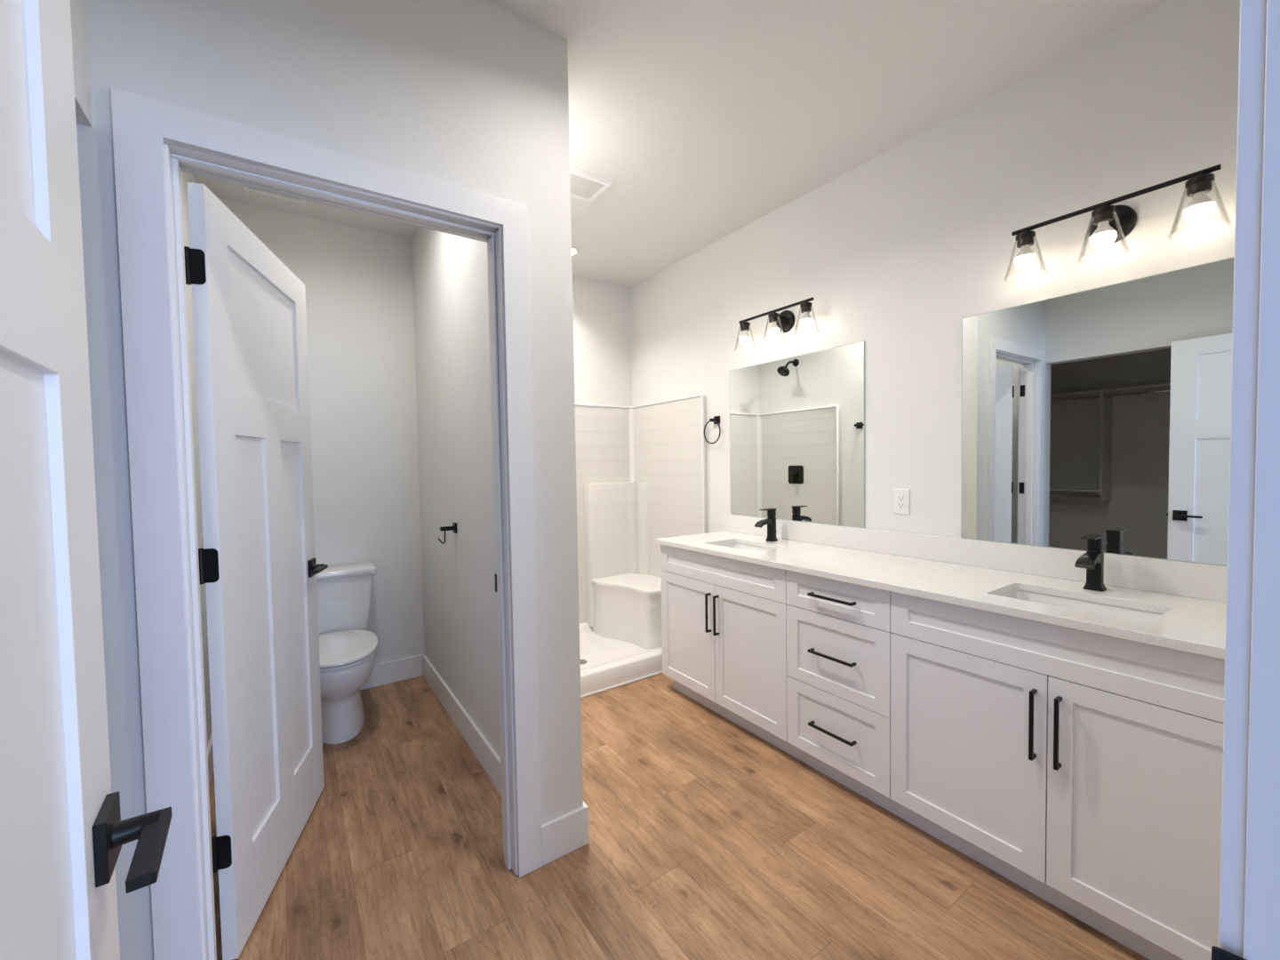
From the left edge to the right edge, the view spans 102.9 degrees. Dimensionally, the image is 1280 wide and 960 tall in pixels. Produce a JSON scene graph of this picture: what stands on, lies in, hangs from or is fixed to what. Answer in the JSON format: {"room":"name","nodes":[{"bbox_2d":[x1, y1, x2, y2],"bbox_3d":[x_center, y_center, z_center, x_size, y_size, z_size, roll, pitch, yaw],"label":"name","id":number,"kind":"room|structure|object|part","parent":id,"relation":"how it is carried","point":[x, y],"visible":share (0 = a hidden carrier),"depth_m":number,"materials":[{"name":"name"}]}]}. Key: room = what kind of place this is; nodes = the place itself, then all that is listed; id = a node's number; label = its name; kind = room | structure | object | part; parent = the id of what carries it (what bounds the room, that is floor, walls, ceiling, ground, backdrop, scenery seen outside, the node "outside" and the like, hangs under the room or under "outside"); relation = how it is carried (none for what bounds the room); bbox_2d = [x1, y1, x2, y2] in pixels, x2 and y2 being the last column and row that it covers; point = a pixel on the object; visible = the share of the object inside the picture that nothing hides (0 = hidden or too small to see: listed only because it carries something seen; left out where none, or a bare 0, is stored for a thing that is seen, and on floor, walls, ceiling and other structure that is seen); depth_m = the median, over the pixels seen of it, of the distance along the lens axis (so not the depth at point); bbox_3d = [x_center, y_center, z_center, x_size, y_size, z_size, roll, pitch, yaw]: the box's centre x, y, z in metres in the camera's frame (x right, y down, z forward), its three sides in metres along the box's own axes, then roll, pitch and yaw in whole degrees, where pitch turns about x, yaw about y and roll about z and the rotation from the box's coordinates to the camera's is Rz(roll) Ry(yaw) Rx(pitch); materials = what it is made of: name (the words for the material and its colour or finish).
{"room":"bathroom","nodes":[
{"label":"bathroom","id":0,"kind":"room"},
{"bbox_2d":[70,0,211,746],"bbox_3d":[-1.304,-0.060,1.222,0.121,2.740,3.385,-2,2,-35],"label":"wall","id":1,"kind":"structure","parent":0,"point":[186,177],"depth_m":2.18,"materials":[{"name":"paint"}]},
{"bbox_2d":[207,731,214,789],"bbox_3d":[-1.699,1.226,1.970,0.014,0.132,1.726,-2,2,-35],"label":"baseboard","id":2,"kind":"structure","parent":1,"relation":"attached to","point":[210,752],"depth_m":2.19,"materials":[{"name":"paint"}]},
{"bbox_2d":[76,0,583,959],"bbox_3d":[-0.769,-0.076,1.439,1.250,2.740,0.121,-2,2,-35],"label":"wall","id":3,"kind":"structure","parent":0,"point":[470,94],"depth_m":1.37,"materials":[{"name":"paint"}]},
{"bbox_2d":[184,182,327,959],"bbox_3d":[-1.227,0.256,1.696,0.147,2.050,0.775,-2,2,-17],"label":"door","id":4,"kind":"structure","parent":3,"relation":"in","point":[259,568],"depth_m":1.54,"materials":[{"name":"paint"}]},
{"bbox_3d":[-1.297,0.346,2.017,0.010,0.066,0.066,-2,2,-17],"label":"handle","id":5,"kind":"part","parent":4,"relation":"part of","materials":[{"name":"black metal"}]},
{"bbox_3d":[-1.245,0.346,1.983,0.022,0.013,0.121,-2,2,-17],"label":"lever","id":6,"kind":"part","parent":4,"relation":"part of","materials":[{"name":"black metal"}]},
{"bbox_2d":[110,86,542,959],"bbox_3d":[-0.768,0.219,1.447,0.935,2.150,0.149,-2,2,-35],"label":"door frame","id":7,"kind":"structure","parent":3,"relation":"attached to","point":[154,140],"depth_m":1.20,"materials":[{"name":"paint"}]},
{"bbox_3d":[-0.480,0.345,1.707,0.002,0.060,0.033,-2,2,-35],"label":"strike plate","id":8,"kind":"part","parent":7,"relation":"part of","materials":[{"name":"black metal"}]},
{"bbox_2d":[541,800,589,865],"bbox_3d":[-0.534,1.201,2.145,0.176,0.132,0.997,-2,2,-35],"label":"baseboard","id":9,"kind":"structure","parent":3,"relation":"attached to","point":[563,835],"depth_m":1.73,"materials":[{"name":"paint"}]},
{"bbox_2d":[217,197,631,664],"bbox_3d":[-2.046,-0.103,2.839,4.753,2.740,0.120,-2,2,-35],"label":"wall","id":10,"kind":"structure","parent":0,"point":[358,283],"depth_m":3.07,"materials":[{"name":"paint"}]},
{"bbox_2d":[360,654,423,690],"bbox_3d":[-1.791,1.194,2.963,0.990,0.132,0.014,-2,2,-35],"label":"baseboard","id":11,"kind":"structure","parent":10,"relation":"attached to","point":[393,671],"depth_m":3.15,"materials":[{"name":"paint"}]},
{"bbox_2d":[411,226,500,758],"bbox_3d":[-0.843,-0.112,2.528,0.136,2.740,1.757,-2,2,-35],"label":"wall partition","id":12,"kind":"structure","parent":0,"point":[450,272],"depth_m":2.47,"materials":[{"name":"paint"}]},
{"bbox_2d":[438,522,457,543],"bbox_3d":[-0.949,0.264,2.510,0.084,0.100,0.050,-2,2,-35],"label":"toilet paper holder","id":13,"kind":"object","parent":12,"relation":"attached to","point":[453,528],"visible":1,"depth_m":2.50,"materials":[{"name":"black metal"}]},
{"bbox_3d":[-0.949,0.239,2.509,0.065,0.020,0.020,-2,2,-35],"label":"arm","id":14,"kind":"part","parent":13,"relation":"part of","materials":[{"name":"black metal"}]},
{"bbox_3d":[-0.919,0.237,2.530,0.010,0.050,0.050,-2,2,-35],"label":"wall plate","id":15,"kind":"part","parent":13,"relation":"part of","materials":[{"name":"black metal"}]},
{"bbox_2d":[422,655,501,794],"bbox_3d":[-0.884,1.194,2.531,0.014,0.132,1.726,-2,2,-35],"label":"baseboard","id":16,"kind":"structure","parent":12,"relation":"attached to","point":[489,759],"depth_m":2.45,"materials":[{"name":"paint"}]},
{"bbox_2d":[208,673,1149,959],"bbox_3d":[-0.991,1.321,1.516,4.900,0.050,3.630,-2,2,-35],"label":"floor","id":17,"kind":"structure","parent":0,"point":[709,840],"depth_m":1.68,"materials":[{"name":"brown wood"}]},
{"bbox_2d":[316,561,377,743],"bbox_3d":[-1.585,0.883,2.654,0.444,0.767,0.735,-2,2,-35],"label":"toilet","id":18,"kind":"object","parent":17,"relation":"on","point":[348,650],"visible":0.67,"depth_m":2.60,"materials":[{"name":"ceramic"}]},
{"bbox_3d":[-1.734,0.700,2.860,0.422,0.327,0.210,-2,2,-35],"label":"tank","id":19,"kind":"part","parent":18,"relation":"part of","materials":[{"name":"ceramic"}]},
{"bbox_3d":[-1.735,0.516,2.851,0.444,0.041,0.226,-2,2,-35],"label":"tank lid","id":20,"kind":"part","parent":18,"relation":"part of","materials":[{"name":"ceramic"}]},
{"bbox_3d":[-1.523,0.841,2.562,0.372,0.020,0.515,-2,2,-35],"label":"lid","id":21,"kind":"part","parent":18,"relation":"part of","materials":[{"name":"plastic"}]},
{"bbox_3d":[-1.561,1.070,2.631,0.364,0.395,0.657,-2,2,-35],"label":"bowl","id":22,"kind":"part","parent":18,"relation":"part of","materials":[{"name":"ceramic"}]},
{"bbox_3d":[-1.524,0.862,2.564,0.366,0.017,0.512,-2,2,-35],"label":"seat","id":23,"kind":"part","parent":18,"relation":"part of","materials":[{"name":"plastic"}]},
{"bbox_2d":[575,393,707,698],"bbox_3d":[-0.408,0.333,3.360,1.492,1.780,0.896,-2,2,-35],"label":"shower stall","id":24,"kind":"object","parent":17,"relation":"on","point":[641,470],"visible":0.52,"depth_m":3.81,"materials":[{"name":"plastic"}]},
{"bbox_3d":[-0.655,0.268,3.715,1.492,1.658,0.028,-2,2,-35],"label":"panel","id":25,"kind":"part","parent":24,"relation":"part of","materials":[{"name":"white plastic"}]},
{"bbox_3d":[-0.305,1.231,2.915,1.100,0.012,0.013,-2,2,-35],"label":"curb trim","id":26,"kind":"part","parent":24,"relation":"part of","materials":[{"name":"paint"}]},
{"bbox_3d":[-0.040,0.949,3.743,0.445,0.412,0.657,-2,2,-35],"label":"seat","id":27,"kind":"part","parent":24,"relation":"part of","materials":[{"name":"plastic"}]},
{"bbox_3d":[0.196,0.252,3.771,0.026,1.658,0.867,-2,2,-35],"label":"panel","id":28,"kind":"part","parent":24,"relation":"part of","materials":[{"name":"white plastic"}]},
{"bbox_2d":[660,544,796,758],"bbox_3d":[0.591,0.799,2.746,0.570,0.858,0.910,-2,2,-35],"label":"base cabinet","id":29,"kind":"object","parent":17,"relation":"on","point":[724,620],"visible":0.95,"depth_m":2.53,"materials":[{"name":"paint"}]},
{"bbox_3d":[0.261,0.834,2.797,0.020,0.609,0.450,-2,2,-35],"label":"door","id":30,"kind":"part","parent":29,"relation":"part of","materials":[{"name":"paint"}]},
{"bbox_3d":[0.350,0.681,2.615,0.032,0.200,0.010,-2,2,-35],"label":"handle","id":31,"kind":"part","parent":29,"relation":"part of","materials":[{"name":"black metal"}]},
{"bbox_3d":[0.383,0.682,2.567,0.032,0.200,0.010,-2,2,-35],"label":"handle","id":32,"kind":"part","parent":29,"relation":"part of","materials":[{"name":"black metal"}]},
{"bbox_3d":[0.520,0.842,2.422,0.020,0.609,0.454,-2,2,-35],"label":"door","id":33,"kind":"part","parent":29,"relation":"part of","materials":[{"name":"paint"}]},
{"bbox_2d":[786,570,899,816],"bbox_3d":[0.982,0.812,2.179,0.570,0.858,0.467,-2,2,-35],"label":"base cabinet","id":34,"kind":"object","parent":17,"relation":"on","point":[838,633],"visible":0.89,"depth_m":2.01,"materials":[{"name":"paint"}]},
{"bbox_3d":[0.758,0.703,2.022,0.032,0.010,0.200,-2,2,-35],"label":"handle","id":35,"kind":"part","parent":34,"relation":"part of","materials":[{"name":"black metal"}]},
{"bbox_3d":[0.754,0.469,2.014,0.032,0.010,0.200,-2,2,-35],"label":"handle","id":36,"kind":"part","parent":34,"relation":"part of","materials":[{"name":"black metal"}]},
{"bbox_3d":[0.763,1.009,2.033,0.032,0.010,0.200,-2,2,-35],"label":"handle","id":37,"kind":"part","parent":34,"relation":"part of","materials":[{"name":"black metal"}]},
{"bbox_3d":[0.784,1.008,2.047,0.020,0.294,0.464,-2,2,-35],"label":"drawer","id":38,"kind":"part","parent":34,"relation":"part of","materials":[{"name":"paint"}]},
{"bbox_3d":[0.779,0.702,2.037,0.020,0.312,0.464,-2,2,-35],"label":"drawer","id":39,"kind":"part","parent":34,"relation":"part of","materials":[{"name":"paint"}]},
{"bbox_3d":[0.775,0.468,2.029,0.020,0.151,0.464,-2,2,-35],"label":"drawer","id":40,"kind":"part","parent":34,"relation":"part of","materials":[{"name":"paint"}]},
{"bbox_2d":[890,591,1224,959],"bbox_3d":[1.373,0.825,1.611,0.570,0.858,0.914,-2,2,-35],"label":"base cabinet","id":41,"kind":"object","parent":17,"relation":"on","point":[1082,769],"visible":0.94,"depth_m":1.42,"materials":[{"name":"paint"}]},
{"bbox_2d":[655,530,1226,659],"bbox_3d":[0.980,0.368,2.163,0.564,0.026,2.320,-2,2,-35],"label":"countertop","id":42,"kind":"structure","parent":41,"relation":"on","point":[1197,626],"depth_m":1.74,"materials":[{"name":"white stone"}]},
{"bbox_2d":[718,543,773,551],"bbox_3d":[0.561,0.438,2.705,0.284,0.136,0.428,-2,2,-35],"label":"sink","id":43,"kind":"object","parent":42,"relation":"in","point":[754,548],"visible":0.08,"depth_m":2.86,"materials":[{"name":"ceramic"}]},
{"bbox_2d":[754,508,777,541],"bbox_3d":[0.697,0.248,2.800,0.151,0.180,0.051,-2,2,-35],"label":"faucet","id":44,"kind":"object","parent":42,"relation":"on","point":[770,521],"visible":1,"depth_m":2.80,"materials":[{"name":"black metal"}]},
{"bbox_3d":[0.687,0.237,2.792,0.125,0.045,0.047,-2,2,-35],"label":"spout","id":45,"kind":"part","parent":44,"relation":"part of","materials":[{"name":"black metal"}]},
{"bbox_3d":[0.703,0.163,2.802,0.098,0.008,0.037,-2,2,-35],"label":"lever","id":46,"kind":"part","parent":44,"relation":"part of","materials":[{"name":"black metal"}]},
{"bbox_3d":[0.727,0.187,2.819,0.037,0.044,0.037,-2,2,-35],"label":"handle","id":47,"kind":"part","parent":44,"relation":"part of","materials":[{"name":"black metal"}]},
{"bbox_2d":[1000,590,1162,622],"bbox_3d":[1.340,0.463,1.575,0.284,0.136,0.428,-2,2,-35],"label":"sink","id":48,"kind":"object","parent":42,"relation":"in","point":[1140,615],"visible":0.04,"depth_m":1.64,"materials":[{"name":"ceramic"}]},
{"bbox_2d":[1074,534,1106,591],"bbox_3d":[1.477,0.274,1.668,0.151,0.180,0.051,-2,2,-35],"label":"faucet","id":49,"kind":"object","parent":42,"relation":"on","point":[1092,560],"visible":1,"depth_m":1.67,"materials":[{"name":"black metal"}]},
{"bbox_3d":[1.466,0.263,1.660,0.125,0.045,0.047,-2,2,-35],"label":"spout","id":50,"kind":"part","parent":49,"relation":"part of","materials":[{"name":"black metal"}]},
{"bbox_3d":[1.483,0.188,1.670,0.098,0.008,0.037,-2,2,-35],"label":"lever","id":51,"kind":"part","parent":49,"relation":"part of","materials":[{"name":"black metal"}]},
{"bbox_3d":[1.507,0.212,1.687,0.037,0.044,0.037,-2,2,-35],"label":"handle","id":52,"kind":"part","parent":49,"relation":"part of","materials":[{"name":"black metal"}]},
{"bbox_3d":[1.045,0.859,1.660,0.020,0.609,0.458,-2,2,-35],"label":"door","id":53,"kind":"part","parent":41,"relation":"part of","materials":[{"name":"paint"}]},
{"bbox_3d":[1.136,0.707,1.474,0.032,0.200,0.010,-2,2,-35],"label":"handle","id":54,"kind":"part","parent":41,"relation":"part of","materials":[{"name":"black metal"}]},
{"bbox_3d":[1.169,0.708,1.426,0.032,0.200,0.010,-2,2,-35],"label":"handle","id":55,"kind":"part","parent":41,"relation":"part of","materials":[{"name":"black metal"}]},
{"bbox_3d":[1.304,0.868,1.284,0.020,0.609,0.449,-2,2,-35],"label":"door","id":56,"kind":"part","parent":41,"relation":"part of","materials":[{"name":"paint"}]},
{"bbox_2d":[193,0,1169,287],"bbox_3d":[0.482,-1.468,-0.035,5.750,0.100,7.750,-2,2,-35],"label":"ceiling","id":57,"kind":"structure","parent":0,"point":[705,119],"depth_m":1.94,"materials":[{"name":"paint"}]},
{"bbox_2d":[240,184,306,204],"bbox_3d":[-1.804,-1.459,2.516,0.275,0.016,0.265,-2,2,-35],"label":"ceiling vent","id":58,"kind":"object","parent":57,"relation":"in","point":[244,188],"visible":0.16,"depth_m":2.60,"materials":[{"name":"paint"}]},
{"bbox_2d":[248,186,300,199],"bbox_3d":[-1.804,-1.457,2.516,0.219,0.008,0.209,-2,2,-35],"label":"grille","id":59,"kind":"object","parent":58,"relation":"attached to","point":[252,189],"depth_m":2.59,"materials":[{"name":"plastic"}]},
{"bbox_2d":[571,246,579,255],"bbox_3d":[-0.485,-1.514,3.372,0.168,0.006,0.168,-2,2,-35],"label":"recessed light","id":60,"kind":"object","parent":57,"relation":"in","point":[575,251],"visible":0.34,"depth_m":3.37,"materials":[{"name":"paint"}]},
{"bbox_2d":[569,166,613,202],"bbox_3d":[-0.305,-1.485,2.568,0.265,0.016,0.220,-2,2,-35],"label":"ceiling vent","id":61,"kind":"object","parent":57,"relation":"in","point":[585,186],"visible":0.62,"depth_m":2.56,"materials":[{"name":"paint"}]},
{"bbox_2d":[569,173,604,198],"bbox_3d":[-0.305,-1.483,2.568,0.209,0.008,0.164,-2,2,-35],"label":"grille","id":62,"kind":"object","parent":61,"relation":"attached to","point":[581,186],"depth_m":2.57,"materials":[{"name":"plastic"}]},
{"bbox_2d":[630,0,1239,537],"bbox_3d":[0.952,-0.150,2.778,0.120,2.740,3.620,-2,2,-35],"label":"wall","id":63,"kind":"structure","parent":0,"point":[892,252],"depth_m":2.14,"materials":[{"name":"paint"}]},
{"bbox_2d":[704,416,720,443],"bbox_3d":[0.477,-0.324,3.306,0.053,0.180,0.156,-2,2,-35],"label":"towel ring","id":64,"kind":"object","parent":63,"relation":"attached to","point":[716,419],"visible":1,"depth_m":3.29,"materials":[{"name":"black metal"}]},
{"bbox_3d":[0.500,-0.389,3.308,0.010,0.050,0.050,-2,2,-35],"label":"wall plate","id":65,"kind":"part","parent":64,"relation":"part of","materials":[{"name":"black metal"}]},
{"bbox_2d":[734,296,819,351],"bbox_3d":[0.745,-0.846,2.787,0.166,0.182,0.550,-2,2,-35],"label":"vanity light","id":66,"kind":"object","parent":63,"relation":"attached to","point":[784,322],"visible":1,"depth_m":2.77,"materials":[{"name":"black metal"}]},
{"bbox_3d":[0.608,-0.844,2.951,0.064,0.040,0.064,-2,2,-35],"label":"bulb","id":67,"kind":"part","parent":66,"relation":"part of","materials":[{"name":"plastic"}]},
{"bbox_3d":[0.609,-0.824,2.951,0.126,0.132,0.126,-2,2,-35],"label":"lamp shade","id":68,"kind":"part","parent":66,"relation":"part of","materials":[{"name":"clear glass"}]},
{"bbox_3d":[0.609,-0.804,2.952,0.065,0.044,0.065,-2,2,-35],"label":"bulb","id":69,"kind":"part","parent":66,"relation":"part of","materials":[{"name":"white glass"}]},
{"bbox_3d":[0.729,-0.840,2.776,0.064,0.040,0.064,-2,2,-35],"label":"bulb","id":70,"kind":"part","parent":66,"relation":"part of","materials":[{"name":"plastic"}]},
{"bbox_3d":[0.729,-0.820,2.777,0.126,0.132,0.126,-2,2,-35],"label":"lamp shade","id":71,"kind":"part","parent":66,"relation":"part of","materials":[{"name":"clear glass"}]},
{"bbox_3d":[0.729,-0.800,2.777,0.065,0.044,0.065,-2,2,-35],"label":"bulb","id":72,"kind":"part","parent":66,"relation":"part of","materials":[{"name":"white glass"}]},
{"bbox_3d":[0.849,-0.836,2.602,0.064,0.040,0.064,-2,2,-35],"label":"bulb","id":73,"kind":"part","parent":66,"relation":"part of","materials":[{"name":"plastic"}]},
{"bbox_3d":[0.849,-0.816,2.602,0.126,0.132,0.126,-2,2,-35],"label":"lamp shade","id":74,"kind":"part","parent":66,"relation":"part of","materials":[{"name":"clear glass"}]},
{"bbox_3d":[0.850,-0.796,2.603,0.065,0.044,0.065,-2,2,-35],"label":"bulb","id":75,"kind":"part","parent":66,"relation":"part of","materials":[{"name":"white glass"}]},
{"bbox_2d":[728,340,864,527],"bbox_3d":[0.828,-0.226,2.841,0.006,0.904,0.912,-2,2,-35],"label":"mirror","id":76,"kind":"object","parent":63,"relation":"attached to","point":[797,422],"visible":1,"depth_m":2.76,"materials":[{"name":"silver metal"}]},
{"bbox_2d":[894,488,910,514],"bbox_3d":[1.194,0.099,2.327,0.009,0.117,0.072,-2,2,-35],"label":"wall outlet","id":77,"kind":"object","parent":63,"relation":"attached to","point":[901,497],"visible":1,"depth_m":2.32,"materials":[{"name":"plastic"}]},
{"bbox_2d":[897,494,904,509],"bbox_3d":[1.192,0.099,2.326,0.003,0.067,0.034,-2,2,-35],"label":"receptacle","id":78,"kind":"object","parent":77,"relation":"attached to","point":[900,497],"depth_m":2.32,"materials":[{"name":"plastic"}]},
{"bbox_2d":[726,513,1227,602],"bbox_3d":[1.210,0.293,2.306,0.020,0.107,2.298,-2,2,-35],"label":"backsplash","id":79,"kind":"structure","parent":63,"relation":"attached to","point":[1177,578],"depth_m":1.97,"materials":[{"name":"white stone"}]},
{"bbox_2d":[960,256,1234,566],"bbox_3d":[1.588,-0.203,1.731,0.006,0.908,0.913,-2,2,-34],"label":"mirror","id":80,"kind":"object","parent":63,"relation":"attached to","point":[1106,411],"visible":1,"depth_m":1.73,"materials":[{"name":"silver metal"}]},
{"bbox_2d":[1003,163,1231,281],"bbox_3d":[1.519,-0.820,1.664,0.166,0.182,0.550,-2,2,-35],"label":"vanity light","id":81,"kind":"object","parent":63,"relation":"attached to","point":[1108,224],"visible":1,"depth_m":1.63,"materials":[{"name":"black metal"}]},
{"bbox_3d":[1.382,-0.818,1.827,0.064,0.040,0.064,-2,2,-35],"label":"bulb","id":82,"kind":"part","parent":81,"relation":"part of","materials":[{"name":"plastic"}]},
{"bbox_3d":[1.382,-0.798,1.828,0.126,0.132,0.126,-2,2,-35],"label":"lamp shade","id":83,"kind":"part","parent":81,"relation":"part of","materials":[{"name":"clear glass"}]},
{"bbox_3d":[1.383,-0.779,1.829,0.065,0.044,0.065,-2,2,-35],"label":"bulb","id":84,"kind":"part","parent":81,"relation":"part of","materials":[{"name":"white glass"}]},
{"bbox_3d":[1.502,-0.815,1.653,0.064,0.040,0.064,-2,2,-35],"label":"bulb","id":85,"kind":"part","parent":81,"relation":"part of","materials":[{"name":"glass"}]},
{"bbox_3d":[1.503,-0.775,1.654,0.065,0.044,0.065,-2,2,-35],"label":"bulb","id":86,"kind":"part","parent":81,"relation":"part of","materials":[{"name":"white glass"}]},
{"bbox_3d":[1.503,-0.794,1.654,0.126,0.132,0.126,-2,2,-35],"label":"lamp shade","id":87,"kind":"part","parent":81,"relation":"part of","materials":[{"name":"clear glass"}]},
{"bbox_3d":[1.623,-0.810,1.478,0.064,0.040,0.064,-2,2,-35],"label":"bulb","id":88,"kind":"part","parent":81,"relation":"part of","materials":[{"name":"glass"}]},
{"bbox_3d":[1.623,-0.771,1.480,0.065,0.044,0.065,-2,2,-35],"label":"bulb","id":89,"kind":"part","parent":81,"relation":"part of","materials":[{"name":"white glass"}]},
{"bbox_3d":[1.623,-0.790,1.479,0.126,0.132,0.126,-2,2,-35],"label":"lamp shade","id":90,"kind":"part","parent":81,"relation":"part of","materials":[{"name":"clear glass"}]},
{"bbox_3d":[-0.060,-0.038,-0.045,4.753,2.740,0.115,-2,2,-35],"label":"wall","id":91,"kind":"structure","parent":0,"visible":0},
{"bbox_2d":[0,0,172,959],"bbox_3d":[-0.408,0.290,0.284,0.147,2.050,0.775,-2,2,-37],"label":"door","id":92,"kind":"structure","parent":91,"relation":"in","point":[63,834],"depth_m":0.48,"materials":[{"name":"paint"}]},
{"bbox_3d":[-0.408,0.290,0.284,0.035,2.050,0.756,-2,2,-37],"label":"panel","id":93,"kind":"part","parent":92,"relation":"part of","materials":[{"name":"paint"}]},
{"bbox_3d":[-0.582,0.391,0.558,0.010,0.066,0.066,-2,2,-37],"label":"handle","id":94,"kind":"part","parent":92,"relation":"part of","materials":[{"name":"black metal"}]},
{"bbox_3d":[-0.522,0.390,0.544,0.022,0.013,0.121,-2,2,-37],"label":"lever","id":95,"kind":"part","parent":92,"relation":"part of","materials":[{"name":"black metal"}]},
{"bbox_2d":[1211,0,1279,959],"bbox_3d":[0.197,0.247,0.140,0.942,2.150,0.145,-2,2,-35],"label":"door frame","id":96,"kind":"structure","parent":91,"relation":"attached to","point":[1249,924],"depth_m":0.40,"materials":[{"name":"paint"}]},
{"bbox_3d":[0.485,0.418,0.404,0.005,0.071,0.043,-3,3,-40],"label":"strike plate","id":97,"kind":"part","parent":96,"relation":"part of","materials":[{"name":"black metal"}]}
]}

